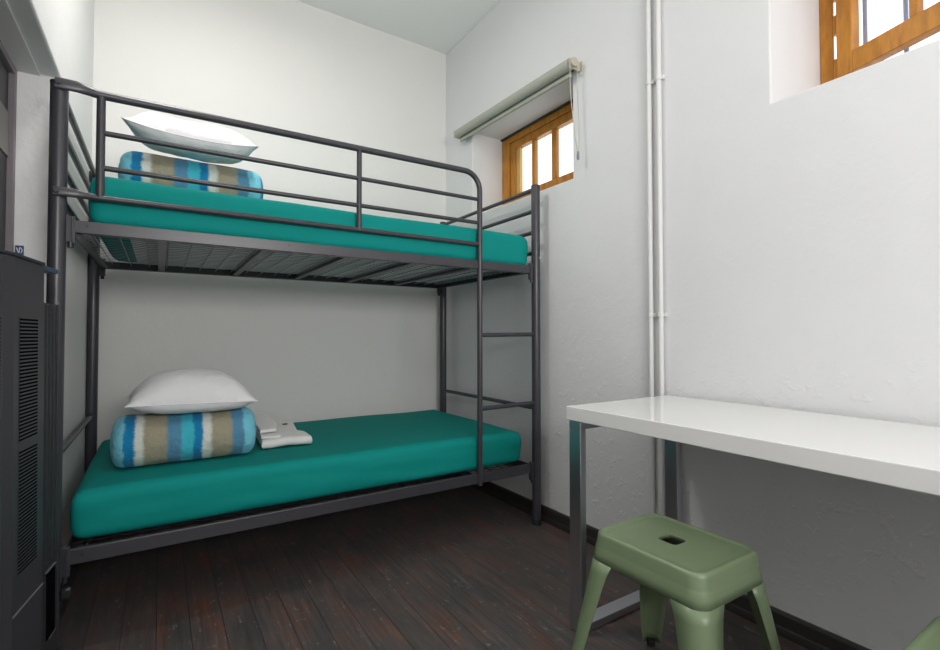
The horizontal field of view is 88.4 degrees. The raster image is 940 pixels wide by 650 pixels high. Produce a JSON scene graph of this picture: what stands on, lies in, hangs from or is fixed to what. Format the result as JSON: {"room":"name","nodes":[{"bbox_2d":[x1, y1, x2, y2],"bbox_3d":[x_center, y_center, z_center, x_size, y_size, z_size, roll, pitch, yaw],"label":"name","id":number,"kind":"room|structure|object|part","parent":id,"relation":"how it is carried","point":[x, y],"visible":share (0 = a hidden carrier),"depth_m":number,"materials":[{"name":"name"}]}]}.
{"room":"hostel bedroom","nodes":[
{"label":"hostel bedroom","id":0,"kind":"room"},
{"bbox_2d":[7,0,93,547],"bbox_3d":[-0.500,-0.541,-0.039,0.300,3.060,5.854,1,-1,-33],"label":"wall","id":1,"kind":"structure","parent":0,"point":[58,35],"depth_m":1.77,"materials":[{"name":"white paint"}]},
{"bbox_2d":[0,40,16,251],"bbox_3d":[-1.289,0.076,1.183,0.068,1.881,0.943,1,-1,-33],"label":"door","id":2,"kind":"structure","parent":1,"relation":"in","point":[8,72],"depth_m":1.58,"materials":[{"name":"grey"}]},
{"bbox_3d":[-1.275,-0.629,1.212,0.005,0.142,0.873,1,-1,-33],"label":"rail","id":3,"kind":"part","parent":2,"relation":"part of","materials":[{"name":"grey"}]},
{"bbox_2d":[15,245,23,254],"bbox_3d":[-1.502,-0.249,1.611,0.022,0.033,0.005,1,-1,-33],"label":"wall sign","id":4,"kind":"object","parent":1,"relation":"attached to","point":[19,249],"visible":0.85,"depth_m":1.61,"materials":[{"name":"blue plastic"}]},
{"bbox_2d":[0,0,39,75],"bbox_3d":[-1.252,-0.862,1.227,0.096,0.006,0.943,1,-1,-33],"label":"trim","id":5,"kind":"structure","parent":1,"relation":"attached to","point":[11,36],"depth_m":1.46,"materials":[{"name":"grey paint"}]},
{"bbox_2d":[60,538,87,621],"bbox_3d":[-1.651,0.997,2.020,0.020,0.076,0.888,1,-1,-33],"label":"baseboard","id":6,"kind":"structure","parent":1,"relation":"attached to","point":[74,568],"depth_m":1.89,"materials":[{"name":"grey paint"}]},
{"bbox_2d":[92,0,445,450],"bbox_3d":[-1.014,-0.474,3.048,2.768,3.060,0.100,1,-1,-33],"label":"wall","id":7,"kind":"structure","parent":0,"point":[305,350],"depth_m":2.93,"materials":[{"name":"paint"}]},
{"bbox_2d":[297,0,500,53],"bbox_3d":[0.537,-2.087,0.660,2.768,0.060,5.854,1,-1,-33],"label":"ceiling","id":8,"kind":"structure","parent":0,"point":[437,25],"depth_m":3.14,"materials":[{"name":"white paint"}]},
{"bbox_2d":[59,475,807,649],"bbox_3d":[0.540,1.033,0.593,2.768,0.060,5.854,1,-1,-33],"label":"floor","id":9,"kind":"structure","parent":0,"point":[461,568],"depth_m":1.91,"materials":[{"name":"brown wood"}]},
{"bbox_2d":[0,249,58,649],"bbox_3d":[-1.054,0.427,1.058,0.168,1.174,0.535,1,-1,-33],"label":"heater","id":10,"kind":"object","parent":9,"relation":"on","point":[29,326],"visible":1,"depth_m":1.12,"materials":[{"name":"grey metal"}]},
{"bbox_2d":[0,315,1,449],"bbox_3d":[-0.970,0.121,0.981,0.003,0.284,0.087,1,-1,-27],"label":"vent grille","id":11,"kind":"object","parent":10,"relation":"attached to","point":[0,315],"depth_m":1.02,"materials":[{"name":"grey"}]},
{"bbox_3d":[-1.025,-0.158,1.010,0.150,0.008,0.400,1,-1,-33],"label":"trim","id":12,"kind":"part","parent":10,"relation":"part of","materials":[{"name":"grey"}]},
{"bbox_2d":[18,442,37,576],"bbox_3d":[-1.028,0.422,1.125,0.003,0.280,0.104,1,-1,-24],"label":"vent grille","id":13,"kind":"object","parent":10,"relation":"attached to","point":[27,451],"depth_m":1.12,"materials":[{"name":"grey metal"}]},
{"bbox_2d":[19,317,38,442],"bbox_3d":[-1.031,0.124,1.130,0.003,0.284,0.104,1,-1,-24],"label":"vent grille","id":14,"kind":"object","parent":10,"relation":"attached to","point":[28,326],"depth_m":1.13,"materials":[{"name":"grey metal"}]},
{"bbox_3d":[-1.162,0.480,1.226,0.168,1.075,0.134,1,-1,-33],"label":"panel","id":15,"kind":"part","parent":10,"relation":"part of","materials":[{"name":"grey metal"}]},
{"bbox_2d":[46,76,540,649],"bbox_3d":[-0.738,0.143,2.445,1.999,1.800,1.057,1,-1,-33],"label":"bunk bed","id":16,"kind":"object","parent":9,"relation":"on","point":[64,226],"visible":0.62,"depth_m":1.98,"materials":[{"name":"grey metal"}]},
{"bbox_3d":[-1.292,0.127,1.503,0.046,1.769,0.046,1,-1,-33],"label":"post","id":17,"kind":"part","parent":16,"relation":"part of","materials":[{"name":"grey metal"}]},
{"bbox_3d":[-1.561,0.427,1.917,0.022,0.021,0.997,1,-1,-33],"label":"rail","id":18,"kind":"part","parent":16,"relation":"part of","materials":[{"name":"grey metal"}]},
{"bbox_3d":[-1.562,-0.621,1.939,0.022,0.021,0.997,1,-1,-33],"label":"rail","id":19,"kind":"part","parent":16,"relation":"part of","materials":[{"name":"grey metal"}]},
{"bbox_3d":[-1.562,-0.507,1.937,0.022,0.021,0.997,1,-1,-33],"label":"rail","id":20,"kind":"part","parent":16,"relation":"part of","materials":[{"name":"grey metal"}]},
{"bbox_3d":[-1.562,-0.397,1.934,0.022,0.021,0.997,1,-1,-33],"label":"rail","id":21,"kind":"part","parent":16,"relation":"part of","materials":[{"name":"grey metal"}]},
{"bbox_3d":[-1.562,-0.735,1.942,0.022,0.021,0.997,1,-1,-33],"label":"rail","id":22,"kind":"part","parent":16,"relation":"part of","materials":[{"name":"grey metal"}]},
{"bbox_3d":[-1.830,0.145,2.342,0.046,1.769,0.046,1,-1,-33],"label":"post","id":23,"kind":"part","parent":16,"relation":"part of","materials":[{"name":"grey metal"}]},
{"bbox_3d":[-0.620,-0.405,1.934,1.600,0.028,0.041,1,-1,-33],"label":"guard rail","id":24,"kind":"part","parent":16,"relation":"part of","materials":[{"name":"grey metal"}]},
{"bbox_3d":[-0.615,0.001,1.929,1.614,1.538,0.045,1,-1,-33],"label":"guard rail","id":25,"kind":"part","parent":16,"relation":"part of","materials":[{"name":"grey metal"}]},
{"bbox_3d":[-1.003,-0.285,2.867,1.878,0.039,0.033,1,-1,-33],"label":"rail","id":26,"kind":"part","parent":16,"relation":"part of","materials":[{"name":"grey metal"}]},
{"bbox_3d":[-0.578,-0.507,1.975,1.487,0.024,0.018,1,-1,-33],"label":"guard rail","id":27,"kind":"part","parent":16,"relation":"part of","materials":[{"name":"grey metal"}]},
{"bbox_3d":[-0.578,-0.622,1.978,1.487,0.024,0.018,1,-1,-33],"label":"guard rail","id":28,"kind":"part","parent":16,"relation":"part of","materials":[{"name":"grey metal"}]},
{"bbox_2d":[70,410,520,537],"bbox_3d":[-0.755,0.635,2.427,1.840,0.171,0.965,1,-1,-33],"label":"mattress","id":29,"kind":"object","parent":16,"relation":"on","point":[347,454],"visible":0.8,"depth_m":1.95,"materials":[{"name":"teal fabric"}]},
{"bbox_2d":[110,407,255,467],"bbox_3d":[-1.138,0.439,1.948,0.499,0.194,0.235,1,-1,-33],"label":"duvet","id":30,"kind":"object","parent":29,"relation":"on","point":[136,440],"visible":0.95,"depth_m":1.85,"materials":[{"name":"multicoloured fabric"}]},
{"bbox_2d":[124,368,258,413],"bbox_3d":[-1.139,0.263,1.978,0.454,0.174,0.377,1,-1,-33],"label":"pillow","id":31,"kind":"object","parent":30,"relation":"on","point":[190,390],"visible":1,"depth_m":1.86,"materials":[{"name":"white fabric"}]},
{"bbox_2d":[256,420,311,448],"bbox_3d":[-0.931,0.518,2.347,0.218,0.060,0.497,1,-1,-30],"label":"folded towel","id":32,"kind":"object","parent":29,"relation":"on","point":[286,433],"visible":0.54,"depth_m":2.17,"materials":[{"name":"white fabric"}]},
{"bbox_2d":[253,411,276,433],"bbox_3d":[-1.011,0.471,2.374,0.093,0.035,0.490,1,-1,-30],"label":"folded towel","id":33,"kind":"object","parent":32,"relation":"on","point":[265,423],"visible":0.88,"depth_m":2.31,"materials":[{"name":"white fabric"}]},
{"bbox_3d":[-0.478,0.739,2.028,1.878,0.047,0.033,1,-1,-33],"label":"rail","id":34,"kind":"part","parent":16,"relation":"part of","materials":[{"name":"grey metal"}]},
{"bbox_3d":[-0.479,-0.303,2.050,1.878,0.039,0.033,1,-1,-33],"label":"rail","id":35,"kind":"part","parent":16,"relation":"part of","materials":[{"name":"grey metal"}]},
{"bbox_2d":[88,176,527,282],"bbox_3d":[-0.720,-0.394,2.472,1.856,0.183,0.966,1,-1,-33],"label":"mattress","id":36,"kind":"object","parent":16,"relation":"on","point":[499,247],"visible":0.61,"depth_m":1.98,"materials":[{"name":"teal fabric"}]},
{"bbox_2d":[118,151,263,198],"bbox_3d":[-1.124,-0.581,1.978,0.511,0.174,0.208,1,-1,-33],"label":"duvet","id":37,"kind":"object","parent":36,"relation":"on","point":[134,160],"visible":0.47,"depth_m":1.89,"materials":[{"name":"multicoloured fabric"}]},
{"bbox_2d":[121,112,258,163],"bbox_3d":[-1.119,-0.750,1.954,0.454,0.191,0.376,1,-1,-33],"label":"pillow","id":38,"kind":"object","parent":37,"relation":"on","point":[151,125],"visible":0.91,"depth_m":1.83,"materials":[{"name":"white fabric"}]},
{"bbox_3d":[-0.189,0.167,3.395,0.046,1.769,0.046,1,-1,-33],"label":"post","id":39,"kind":"part","parent":16,"relation":"part of","materials":[{"name":"grey metal"}]},
{"bbox_3d":[0.081,0.448,2.969,0.022,0.021,0.997,1,-1,-33],"label":"rail","id":40,"kind":"part","parent":16,"relation":"part of","materials":[{"name":"grey metal"}]},
{"bbox_3d":[0.080,-0.714,2.994,0.022,0.021,0.997,1,-1,-33],"label":"rail","id":41,"kind":"part","parent":16,"relation":"part of","materials":[{"name":"grey metal"}]},
{"bbox_3d":[0.080,-0.600,2.992,0.022,0.021,0.997,1,-1,-33],"label":"rail","id":42,"kind":"part","parent":16,"relation":"part of","materials":[{"name":"grey metal"}]},
{"bbox_3d":[0.080,-0.486,2.989,0.022,0.021,0.997,1,-1,-33],"label":"rail","id":43,"kind":"part","parent":16,"relation":"part of","materials":[{"name":"grey metal"}]},
{"bbox_3d":[0.349,0.148,2.556,0.046,1.769,0.046,1,-1,-33],"label":"post","id":44,"kind":"part","parent":16,"relation":"part of","materials":[{"name":"grey metal"}]},
{"bbox_2d":[572,513,780,649],"bbox_3d":[0.538,0.791,1.272,0.395,0.452,0.451,1,-1,-33],"label":"metal stool","id":45,"kind":"object","parent":9,"relation":"on","point":[706,571],"visible":1,"depth_m":1.20,"materials":[{"name":"green metal"}]},
{"bbox_3d":[0.322,0.824,1.339,0.127,0.366,0.118,0,-1,12],"label":"leg","id":46,"kind":"part","parent":45,"relation":"part of","materials":[{"name":"green metal"}]},
{"bbox_3d":[0.567,0.827,1.495,0.118,0.366,0.127,0,-1,12],"label":"leg","id":47,"kind":"part","parent":45,"relation":"part of","materials":[{"name":"green metal"}]},
{"bbox_3d":[0.538,0.604,1.276,0.284,0.076,0.340,1,-1,-33],"label":"seat","id":48,"kind":"part","parent":45,"relation":"part of","materials":[{"name":"green metal"}]},
{"bbox_3d":[0.509,0.818,1.048,0.118,0.366,0.127,0,-1,12],"label":"leg","id":49,"kind":"part","parent":45,"relation":"part of","materials":[{"name":"green metal"}]},
{"bbox_3d":[0.753,0.821,1.204,0.127,0.366,0.118,0,-1,12],"label":"leg","id":50,"kind":"part","parent":45,"relation":"part of","materials":[{"name":"green metal"}]},
{"bbox_2d":[566,395,939,630],"bbox_3d":[0.996,0.640,1.125,0.555,0.748,1.602,1,-1,-33],"label":"table","id":51,"kind":"object","parent":9,"relation":"on","point":[895,454],"visible":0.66,"depth_m":1.30,"materials":[{"name":"white laminate"}]},
{"bbox_3d":[0.364,0.673,1.628,0.026,0.648,0.052,1,-1,-33],"label":"leg","id":52,"kind":"part","parent":51,"relation":"part of","materials":[{"name":"silver metal"}]},
{"bbox_3d":[0.584,1.013,1.762,0.550,0.026,0.052,1,-1,-33],"label":"leg frame","id":53,"kind":"part","parent":51,"relation":"part of","materials":[{"name":"silver metal"}]},
{"bbox_3d":[0.804,0.679,1.910,0.026,0.648,0.052,1,-1,-33],"label":"leg","id":54,"kind":"part","parent":51,"relation":"part of","materials":[{"name":"silver metal"}]},
{"bbox_2d":[903,616,939,649],"bbox_3d":[0.900,0.779,0.739,0.395,0.452,0.451,1,-1,-33],"label":"metal stool","id":55,"kind":"object","parent":9,"relation":"on","point":[928,638],"visible":1,"depth_m":0.86,"materials":[{"name":"green metal"}]},
{"bbox_2d":[446,0,939,649],"bbox_3d":[1.527,-0.514,1.260,0.420,3.060,5.854,1,-1,-33],"label":"wall","id":56,"kind":"structure","parent":0,"point":[801,214],"depth_m":1.78,"materials":[{"name":"white paint"}]},
{"bbox_2d":[454,57,581,159],"bbox_3d":[0.223,-1.066,2.836,0.086,0.546,1.150,1,-1,-33],"label":"roller blind","id":57,"kind":"object","parent":56,"relation":"attached to","point":[562,72],"visible":1,"depth_m":2.67,"materials":[{"name":"grey fabric"}]},
{"bbox_3d":[0.513,-1.065,2.357,0.056,0.457,0.021,1,-1,-33],"label":"cord","id":58,"kind":"part","parent":57,"relation":"part of","materials":[{"name":"grey plastic"}]},
{"bbox_2d":[501,99,572,141],"bbox_3d":[0.469,-1.292,2.979,0.011,0.011,0.932,1,-1,-33],"label":"trim","id":59,"kind":"structure","parent":56,"relation":"attached to","point":[568,102],"depth_m":3.04,"materials":[{"name":"grey paint"}]},
{"bbox_2d":[502,102,572,205],"bbox_3d":[0.504,-1.014,2.996,0.070,0.565,0.932,1,-1,-33],"label":"window","id":60,"kind":"structure","parent":56,"relation":"in","point":[512,147],"depth_m":3.11,"materials":[{"name":"brown wood"}]},
{"bbox_2d":[645,0,656,513],"bbox_3d":[0.760,-0.537,2.042,0.028,2.980,0.042,1,-1,-33],"label":"pipe","id":61,"kind":"object","parent":56,"relation":"attached to","point":[649,82],"visible":0.92,"depth_m":2.03,"materials":[{"name":"white metal"}]},
{"bbox_2d":[449,471,870,649],"bbox_3d":[1.343,0.975,1.109,0.020,0.076,5.654,1,-1,-33],"label":"baseboard","id":62,"kind":"structure","parent":56,"relation":"attached to","point":[810,636],"depth_m":1.68,"materials":[{"name":"grey paint"}]},
{"bbox_2d":[655,0,666,515],"bbox_3d":[0.786,-0.537,2.002,0.028,2.980,0.042,1,-1,-33],"label":"pipe","id":63,"kind":"object","parent":56,"relation":"attached to","point":[659,77],"visible":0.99,"depth_m":1.99,"materials":[{"name":"white metal"}]},
{"bbox_2d":[819,0,939,83],"bbox_3d":[1.496,-1.048,1.470,0.330,0.565,0.818,1,-1,-33],"label":"window","id":64,"kind":"structure","parent":56,"relation":"in","point":[918,24],"depth_m":1.74,"materials":[{"name":"brown wood"}]}
]}

